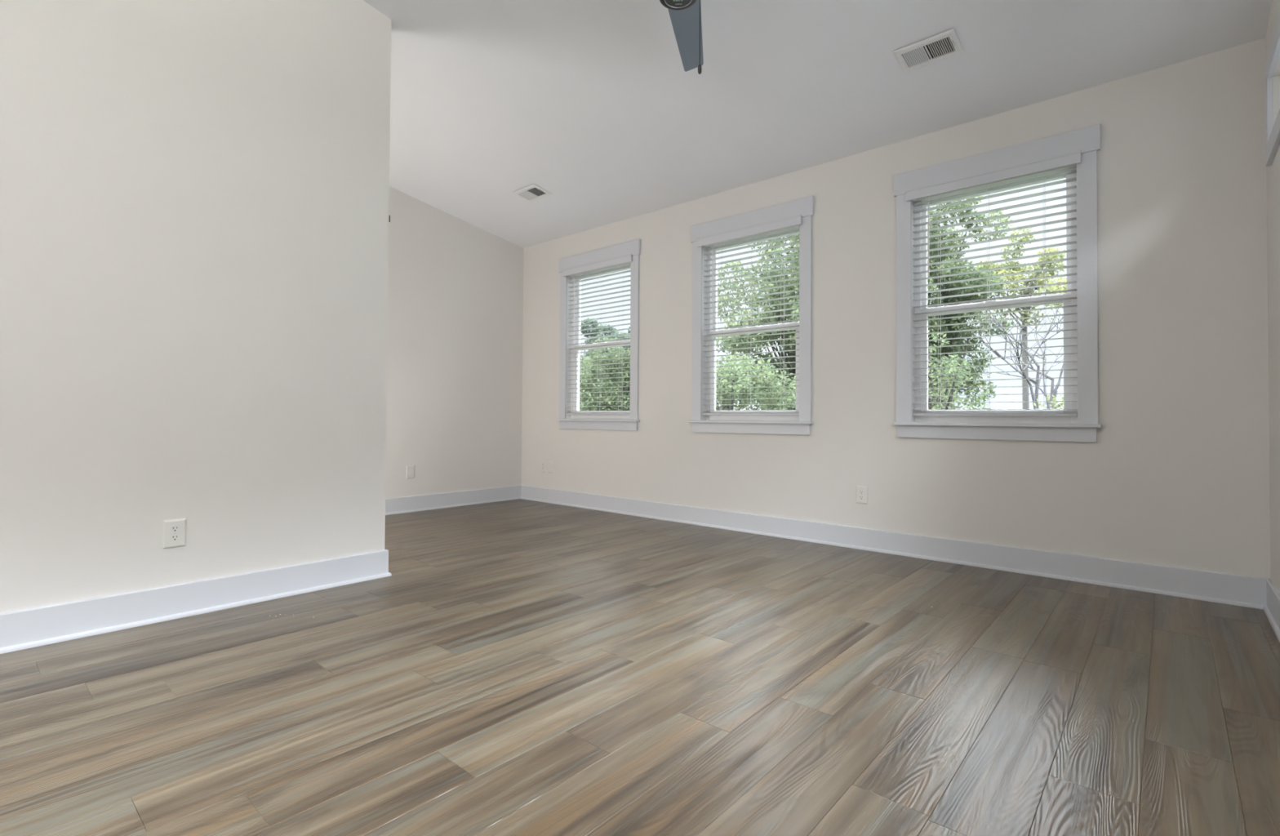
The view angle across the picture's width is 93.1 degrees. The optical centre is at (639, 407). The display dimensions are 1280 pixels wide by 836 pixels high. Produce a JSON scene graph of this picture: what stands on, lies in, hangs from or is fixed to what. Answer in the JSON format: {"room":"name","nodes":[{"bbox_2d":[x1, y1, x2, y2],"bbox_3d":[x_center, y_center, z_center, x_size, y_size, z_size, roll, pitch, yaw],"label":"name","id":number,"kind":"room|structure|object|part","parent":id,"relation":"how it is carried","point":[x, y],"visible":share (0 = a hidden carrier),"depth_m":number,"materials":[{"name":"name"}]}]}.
{"room":"empty living room","nodes":[
{"label":"empty living room","id":0,"kind":"room"},
{"bbox_2d":[0,0,391,613],"bbox_3d":[-3.003,-1.037,1.718,0.130,3.930,4.661,0,-1,41],"label":"wall partition","id":1,"kind":"structure","parent":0,"point":[194,194],"depth_m":2.73,"materials":[{"name":"beige paint"}]},
{"bbox_2d":[163,518,186,548],"bbox_3d":[-2.060,0.557,2.683,0.008,0.121,0.081,0,-1,41],"label":"wall outlet","id":2,"kind":"object","parent":1,"relation":"attached to","point":[174,531],"visible":1,"depth_m":2.68,"materials":[{"name":"white plastic"}]},
{"bbox_2d":[169,534,179,541],"bbox_3d":[-2.058,0.576,2.680,0.002,0.027,0.034,0,-1,41],"label":"receptacle","id":3,"kind":"object","parent":2,"relation":"attached to","point":[172,537],"depth_m":2.68,"materials":[{"name":"white plastic"}]},
{"bbox_2d":[170,525,179,532],"bbox_3d":[-2.058,0.537,2.681,0.002,0.027,0.034,0,-1,41],"label":"receptacle","id":4,"kind":"object","parent":2,"relation":"attached to","point":[173,528],"depth_m":2.68,"materials":[{"name":"white plastic"}]},
{"bbox_2d":[0,548,391,653],"bbox_3d":[-2.995,0.835,1.691,0.158,0.145,4.689,0,-1,41],"label":"baseboard","id":5,"kind":"structure","parent":1,"relation":"attached to","point":[21,629],"depth_m":2.67,"materials":[{"name":"white paint"}]},
{"bbox_2d":[385,186,523,498],"bbox_3d":[-2.864,-0.780,4.999,0.160,3.521,4.600,0,-1,41],"label":"wall","id":6,"kind":"structure","parent":0,"point":[454,407],"depth_m":6.01,"materials":[{"name":"beige paint"}]},
{"bbox_2d":[406,465,414,478],"bbox_3d":[-2.151,0.603,5.678,0.008,0.121,0.079,0,-1,41],"label":"wall plate","id":7,"kind":"object","parent":6,"relation":"attached to","point":[410,468],"visible":1,"depth_m":5.68,"materials":[{"name":"white plastic"}]},
{"bbox_2d":[385,484,520,515],"bbox_3d":[-2.803,0.887,4.912,0.028,0.145,4.600,0,-1,41],"label":"baseboard","id":8,"kind":"structure","parent":6,"relation":"attached to","point":[447,500],"depth_m":5.97,"materials":[{"name":"white paint"}]},
{"bbox_3d":[-2.798,0.950,4.906,0.013,0.019,4.600,0,-1,41],"label":"shoe molding","id":9,"kind":"part","parent":8,"relation":"part of","materials":[{"name":"white paint"}]},
{"bbox_2d":[0,498,1279,835],"bbox_3d":[-1.509,0.973,2.059,5.765,0.100,7.240,0,-1,41],"label":"floor","id":10,"kind":"structure","parent":0,"point":[520,667],"depth_m":1.91,"materials":[{"name":"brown wood"}]},
{"bbox_2d":[363,0,1271,248],"bbox_3d":[-1.488,-2.460,2.112,6.045,1.304,7.520,0,-1,41],"label":"ceiling","id":11,"kind":"structure","parent":0,"point":[593,104],"depth_m":3.66,"materials":[{"name":"white paint"}]},
{"bbox_2d":[512,183,551,201],"bbox_3d":[-0.953,-1.897,5.361,0.298,0.032,0.200,0,-1,41],"label":"ceiling vent","id":12,"kind":"object","parent":11,"relation":"in","point":[533,192],"visible":1,"depth_m":5.35,"materials":[{"name":"white metal"}]},
{"bbox_2d":[659,0,703,74],"bbox_3d":[0.265,-1.798,2.507,0.969,0.729,1.107,0,-1,41],"label":"ceiling fan","id":13,"kind":"object","parent":11,"relation":"hanging from","point":[685,15],"visible":1,"depth_m":2.87,"materials":[{"name":"black metal"}]},
{"bbox_3d":[0.253,-1.629,2.603,0.015,0.321,0.005,0,-1,-1],"label":"pull chain","id":14,"kind":"part","parent":13,"relation":"part of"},
{"bbox_3d":[0.256,-1.453,2.600,0.017,0.042,0.017,0,-1,41],"label":"chain pull","id":15,"kind":"part","parent":13,"relation":"part of","materials":[{"name":"black metal"}]},
{"bbox_2d":[893,28,964,72],"bbox_3d":[1.546,-1.907,3.249,0.298,0.032,0.200,0,-1,41],"label":"ceiling vent","id":16,"kind":"object","parent":11,"relation":"in","point":[944,45],"visible":1,"depth_m":3.24,"materials":[{"name":"white metal"}]},
{"bbox_2d":[521,38,1270,578],"bbox_3d":[0.916,-0.397,4.856,6.045,2.797,0.160,0,-1,41],"label":"wall","id":17,"kind":"structure","parent":0,"point":[1176,472],"depth_m":3.52,"materials":[{"name":"beige paint"}]},
{"bbox_2d":[540,460,546,472],"bbox_3d":[-1.024,0.621,6.412,0.081,0.121,0.008,0,-1,41],"label":"wall outlet","id":18,"kind":"object","parent":17,"relation":"attached to","point":[543,462],"visible":1,"depth_m":6.41,"materials":[{"name":"white plastic"}]},
{"bbox_2d":[555,239,640,430],"bbox_3d":[-0.378,-0.664,5.954,1.105,1.755,0.202,0,-1,41],"label":"window","id":19,"kind":"structure","parent":17,"relation":"in","point":[609,422],"depth_m":6.03,"materials":[{"name":"white paint"}]},
{"bbox_3d":[-0.790,-0.642,6.228,0.092,1.514,0.019,0,-1,41],"label":"casing","id":20,"kind":"part","parent":19,"relation":"part of","materials":[{"name":"white paint"}]},
{"bbox_2d":[562,253,631,415],"bbox_3d":[-0.409,-0.669,5.918,0.939,1.491,0.102,0,-1,41],"label":"window blind","id":21,"kind":"object","parent":19,"relation":"attached to","point":[626,260],"visible":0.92,"depth_m":5.91,"materials":[{"name":"white paint"}]},
{"bbox_3d":[-0.605,-0.646,6.120,0.010,1.425,0.055,0,-1,41],"label":"ladder cord","id":22,"kind":"part","parent":21,"relation":"part of","materials":[{"name":"white fabric"}]},
{"bbox_3d":[-0.398,0.062,5.925,0.881,0.020,0.050,0,-1,41],"label":"rail","id":23,"kind":"part","parent":21,"relation":"part of","materials":[{"name":"white plastic"}]},
{"bbox_3d":[-0.395,-0.647,5.937,0.010,1.425,0.055,0,-1,41],"label":"ladder cord","id":24,"kind":"part","parent":21,"relation":"part of","materials":[{"name":"white fabric"}]},
{"bbox_3d":[-0.177,-0.649,5.747,0.010,1.425,0.055,0,-1,41],"label":"ladder cord","id":25,"kind":"part","parent":21,"relation":"part of","materials":[{"name":"white fabric"}]},
{"bbox_3d":[-0.434,0.122,5.884,1.101,0.020,0.047,0,-1,41],"label":"sill","id":26,"kind":"part","parent":19,"relation":"part of","materials":[{"name":"white paint"}]},
{"bbox_3d":[-0.417,-1.472,5.917,1.105,0.141,0.025,0,-1,41],"label":"head casing","id":27,"kind":"part","parent":19,"relation":"part of","materials":[{"name":"white paint"}]},
{"bbox_3d":[-0.344,-0.643,5.993,0.889,1.514,0.088,0,-1,41],"label":"frame","id":28,"kind":"part","parent":19,"relation":"part of","materials":[{"name":"white plastic"}]},
{"bbox_3d":[-0.360,-0.284,5.972,0.817,0.706,0.030,0,-1,41],"label":"sash","id":29,"kind":"part","parent":19,"relation":"part of","materials":[{"name":"white plastic"}]},
{"bbox_3d":[-0.332,-0.981,6.010,0.817,0.765,0.030,0,-1,41],"label":"sash","id":30,"kind":"part","parent":19,"relation":"part of","materials":[{"name":"white plastic"}]},
{"bbox_3d":[-0.050,-0.647,5.584,0.092,1.514,0.019,0,-1,41],"label":"casing","id":31,"kind":"part","parent":19,"relation":"part of","materials":[{"name":"white paint"}]},
{"bbox_2d":[688,195,813,435],"bbox_3d":[0.895,-0.673,4.846,1.105,1.755,0.202,0,-1,41],"label":"window","id":32,"kind":"structure","parent":17,"relation":"in","point":[800,424],"depth_m":4.83,"materials":[{"name":"white paint"}]},
{"bbox_3d":[0.483,-0.651,5.120,0.092,1.514,0.019,0,-1,41],"label":"casing","id":33,"kind":"part","parent":32,"relation":"part of","materials":[{"name":"white paint"}]},
{"bbox_2d":[697,214,801,416],"bbox_3d":[0.863,-0.678,4.810,0.939,1.491,0.102,0,-1,41],"label":"window blind","id":34,"kind":"object","parent":32,"relation":"attached to","point":[793,222],"visible":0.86,"depth_m":4.80,"materials":[{"name":"white plastic"}]},
{"bbox_3d":[0.668,-0.655,5.012,0.010,1.425,0.055,0,-1,41],"label":"ladder cord","id":35,"kind":"part","parent":34,"relation":"part of","materials":[{"name":"white fabric"}]},
{"bbox_3d":[0.878,-0.657,4.829,0.010,1.425,0.055,0,-1,41],"label":"ladder cord","id":36,"kind":"part","parent":34,"relation":"part of","materials":[{"name":"white fabric"}]},
{"bbox_3d":[0.874,0.053,4.817,0.881,0.020,0.050,0,-1,41],"label":"rail","id":37,"kind":"part","parent":34,"relation":"part of","materials":[{"name":"white plastic"}]},
{"bbox_3d":[1.096,-0.658,4.639,0.010,1.425,0.055,0,-1,41],"label":"ladder cord","id":38,"kind":"part","parent":34,"relation":"part of","materials":[{"name":"white fabric"}]},
{"bbox_3d":[0.839,0.113,4.776,1.101,0.020,0.047,0,-1,41],"label":"sill","id":39,"kind":"part","parent":32,"relation":"part of","materials":[{"name":"white paint"}]},
{"bbox_3d":[0.856,-1.481,4.809,1.105,0.141,0.025,0,-1,41],"label":"head casing","id":40,"kind":"part","parent":32,"relation":"part of","materials":[{"name":"white paint"}]},
{"bbox_3d":[0.929,-0.652,4.885,0.889,1.514,0.088,0,-1,41],"label":"frame","id":41,"kind":"part","parent":32,"relation":"part of","materials":[{"name":"white plastic"}]},
{"bbox_3d":[0.913,-0.293,4.864,0.817,0.706,0.030,0,-1,41],"label":"sash","id":42,"kind":"part","parent":32,"relation":"part of","materials":[{"name":"white plastic"}]},
{"bbox_3d":[0.941,-0.990,4.902,0.817,0.765,0.030,0,-1,41],"label":"sash","id":43,"kind":"part","parent":32,"relation":"part of","materials":[{"name":"white plastic"}]},
{"bbox_3d":[1.223,-0.657,4.476,0.092,1.514,0.019,0,-1,41],"label":"casing","id":44,"kind":"part","parent":32,"relation":"part of","materials":[{"name":"white paint"}]},
{"bbox_2d":[856,485,867,504],"bbox_3d":[1.532,0.602,4.187,0.081,0.121,0.008,0,-1,41],"label":"wall outlet","id":45,"kind":"object","parent":17,"relation":"attached to","point":[861,491],"visible":1,"depth_m":4.18,"materials":[{"name":"white plastic"}]},
{"bbox_2d":[520,484,1271,609],"bbox_3d":[0.846,0.907,4.765,5.725,0.145,0.028,0,-1,41],"label":"baseboard","id":46,"kind":"structure","parent":17,"relation":"attached to","point":[1240,590],"depth_m":3.75,"materials":[{"name":"white paint"}]},
{"bbox_2d":[893,124,1102,442],"bbox_3d":[2.162,-0.683,3.743,1.105,1.755,0.202,0,-1,41],"label":"window","id":47,"kind":"structure","parent":17,"relation":"in","point":[1083,427],"depth_m":3.63,"materials":[{"name":"white paint"}]},
{"bbox_3d":[1.750,-0.661,4.017,0.092,1.514,0.019,0,-1,41],"label":"casing","id":48,"kind":"part","parent":47,"relation":"part of","materials":[{"name":"white paint"}]},
{"bbox_2d":[905,150,1081,417],"bbox_3d":[2.131,-0.688,3.707,0.939,1.491,0.102,0,-1,41],"label":"window blind","id":49,"kind":"object","parent":47,"relation":"attached to","point":[1067,161],"visible":0.91,"depth_m":3.69,"materials":[{"name":"white plastic"}]},
{"bbox_3d":[1.935,-0.665,3.909,0.010,1.425,0.055,0,-1,41],"label":"ladder cord","id":50,"kind":"part","parent":49,"relation":"part of","materials":[{"name":"white fabric"}]},
{"bbox_3d":[2.146,-0.666,3.725,0.010,1.425,0.055,0,-1,41],"label":"ladder cord","id":51,"kind":"part","parent":49,"relation":"part of","materials":[{"name":"white fabric"}]},
{"bbox_3d":[2.142,0.043,3.713,0.881,0.020,0.050,0,-1,41],"label":"rail","id":52,"kind":"part","parent":49,"relation":"part of","materials":[{"name":"white plastic"}]},
{"bbox_3d":[2.364,-0.668,3.535,0.010,1.425,0.055,0,-1,41],"label":"ladder cord","id":53,"kind":"part","parent":49,"relation":"part of","materials":[{"name":"white fabric"}]},
{"bbox_3d":[2.196,-0.661,3.782,0.889,1.514,0.088,0,-1,41],"label":"frame","id":54,"kind":"part","parent":47,"relation":"part of","materials":[{"name":"white plastic"}]},
{"bbox_3d":[2.180,-0.303,3.760,0.817,0.706,0.030,0,-1,41],"label":"sash","id":55,"kind":"part","parent":47,"relation":"part of","materials":[{"name":"white plastic"}]},
{"bbox_3d":[2.208,-1.000,3.798,0.817,0.765,0.030,0,-1,41],"label":"sash","id":56,"kind":"part","parent":47,"relation":"part of","materials":[{"name":"white plastic"}]},
{"bbox_3d":[2.123,-1.491,3.705,1.105,0.141,0.025,0,-1,41],"label":"head casing","id":57,"kind":"part","parent":47,"relation":"part of","materials":[{"name":"white paint"}]},
{"bbox_3d":[2.106,0.103,3.672,1.101,0.020,0.047,0,-1,41],"label":"sill","id":58,"kind":"part","parent":47,"relation":"part of","materials":[{"name":"white paint"}]},
{"bbox_3d":[2.490,-0.666,3.373,0.092,1.514,0.019,0,-1,41],"label":"casing","id":59,"kind":"part","parent":47,"relation":"part of","materials":[{"name":"white paint"}]},
{"bbox_2d":[1265,0,1279,592],"bbox_3d":[0.670,-1.052,0.098,0.160,3.955,7.360,0,-1,41],"label":"wall","id":60,"kind":"structure","parent":0,"point":[1273,171],"depth_m":2.75,"materials":[{"name":"beige paint"}]},
{"bbox_2d":[1262,578,1279,642],"bbox_3d":[0.640,0.834,0.191,0.028,0.145,7.200,0,-1,41],"label":"baseboard","id":61,"kind":"structure","parent":60,"relation":"attached to","point":[1272,611],"depth_m":2.70,"materials":[{"name":"white paint"}]},
{"bbox_3d":[0.634,0.898,0.195,0.013,0.019,7.200,0,-1,41],"label":"shoe molding","id":62,"kind":"part","parent":61,"relation":"part of","materials":[{"name":"white paint"}]},
{"bbox_2d":[1264,13,1279,166],"bbox_3d":[2.605,-1.354,2.352,0.159,0.461,1.070,0,-1,41],"label":"window","id":63,"kind":"structure","parent":60,"relation":"in","point":[1272,131],"depth_m":2.69,"materials":[{"name":"white paint"}]},
{"bbox_3d":[2.875,-1.346,2.769,0.019,0.291,0.085,0,-1,41],"label":"casing","id":64,"kind":"part","parent":63,"relation":"part of","materials":[{"name":"white paint"}]},
{"bbox_3d":[2.553,-1.541,2.401,0.019,0.085,1.070,0,-1,41],"label":"head casing","id":65,"kind":"part","parent":63,"relation":"part of","materials":[{"name":"white paint"}]},
{"bbox_3d":[2.551,-1.165,2.395,0.019,0.085,1.070,0,-1,41],"label":"casing","id":66,"kind":"part","parent":63,"relation":"part of","materials":[{"name":"white paint"}]},
{"label":"outside","id":67,"kind":"structure","parent":0,"visible":0},
{"label":"ground","id":68,"kind":"structure","parent":67,"visible":0},
{"bbox_2d":[579,316,627,397],"bbox_3d":[-2.532,0.406,23.843,4.523,7.710,4.530,0,-1,41],"label":"tree","id":69,"kind":"object","parent":68,"relation":"on","point":[592,321],"visible":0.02,"depth_m":23.21,"materials":[{"name":"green plant"}]},
{"bbox_2d":[579,337,630,411],"bbox_3d":[-0.600,1.278,14.190,2.998,5.688,2.854,0,-1,-1],"label":"tree","id":70,"kind":"object","parent":68,"relation":"on","point":[611,391],"visible":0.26,"depth_m":13.32,"materials":[{"name":"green plant"}]},
{"bbox_2d":[597,324,630,359],"bbox_3d":[-0.431,0.131,28.614,5.619,8.433,4.807,0,-1,41],"label":"tree","id":71,"kind":"object","parent":68,"relation":"on","point":[611,328],"visible":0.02,"depth_m":28.40,"materials":[{"name":"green plant"}]},
{"bbox_2d":[715,337,795,409],"bbox_3d":[0.997,1.391,8.574,2.257,5.306,2.137,0,-1,41],"label":"bush","id":72,"kind":"object","parent":68,"relation":"on","point":[729,400],"visible":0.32,"depth_m":8.05,"materials":[{"name":"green plant"}]},
{"bbox_2d":[762,342,794,409],"bbox_3d":[6.971,0.203,22.057,4.930,8.176,4.748,1,-1,-18],"label":"tree","id":73,"kind":"object","parent":68,"relation":"on","point":[781,347],"visible":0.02,"depth_m":22.30,"materials":[{"name":"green plant"}]},
{"bbox_2d":[715,234,928,409],"bbox_3d":[3.244,0.075,11.886,4.126,8.068,4.171,0,-1,41],"label":"tree","id":74,"kind":"object","parent":68,"relation":"on","point":[796,257],"visible":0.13,"depth_m":11.31,"materials":[{"name":"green plant"}]},
{"bbox_2d":[928,329,994,409],"bbox_3d":[4.369,1.446,8.997,1.491,5.250,1.460,0,-1,8],"label":"shrub","id":75,"kind":"object","parent":68,"relation":"on","point":[947,363],"visible":0.23,"depth_m":8.80,"materials":[{"name":"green plant"}]},
{"bbox_2d":[927,195,1013,408],"bbox_3d":[7.437,-1.005,16.027,4.052,10.409,4.443,1,-1,-14],"label":"tree","id":76,"kind":"object","parent":68,"relation":"on","point":[971,297],"visible":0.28,"depth_m":15.11,"materials":[{"name":"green plant"}]},
{"bbox_2d":[946,386,1063,408],"bbox_3d":[17.203,1.753,26.992,13.000,5.350,7.200,0,-1,32],"label":"house","id":77,"kind":"structure","parent":68,"relation":"on","point":[1015,391],"depth_m":26.50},
{"bbox_2d":[965,227,1066,408],"bbox_3d":[13.986,-1.116,22.130,4.073,10.899,3.802,0,-1,41],"label":"tree","id":78,"kind":"object","parent":68,"relation":"on","point":[1025,397],"visible":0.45,"depth_m":21.88,"materials":[{"name":"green plant"}]},
{"bbox_2d":[968,292,1063,408],"bbox_3d":[7.147,0.887,10.160,2.883,6.435,2.781,0,-1,41],"label":"bare tree","id":79,"kind":"object","parent":68,"relation":"on","point":[1037,382],"visible":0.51,"depth_m":10.54,"materials":[{"name":"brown plant"}]},
{"bbox_2d":[1033,394,1063,408],"bbox_3d":[5.296,1.935,7.643,1.021,4.241,1.194,0,-1,41],"label":"shrub","id":80,"kind":"object","parent":68,"relation":"on","point":[1047,396],"visible":0.06,"depth_m":7.61,"materials":[{"name":"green plant"}]}
]}

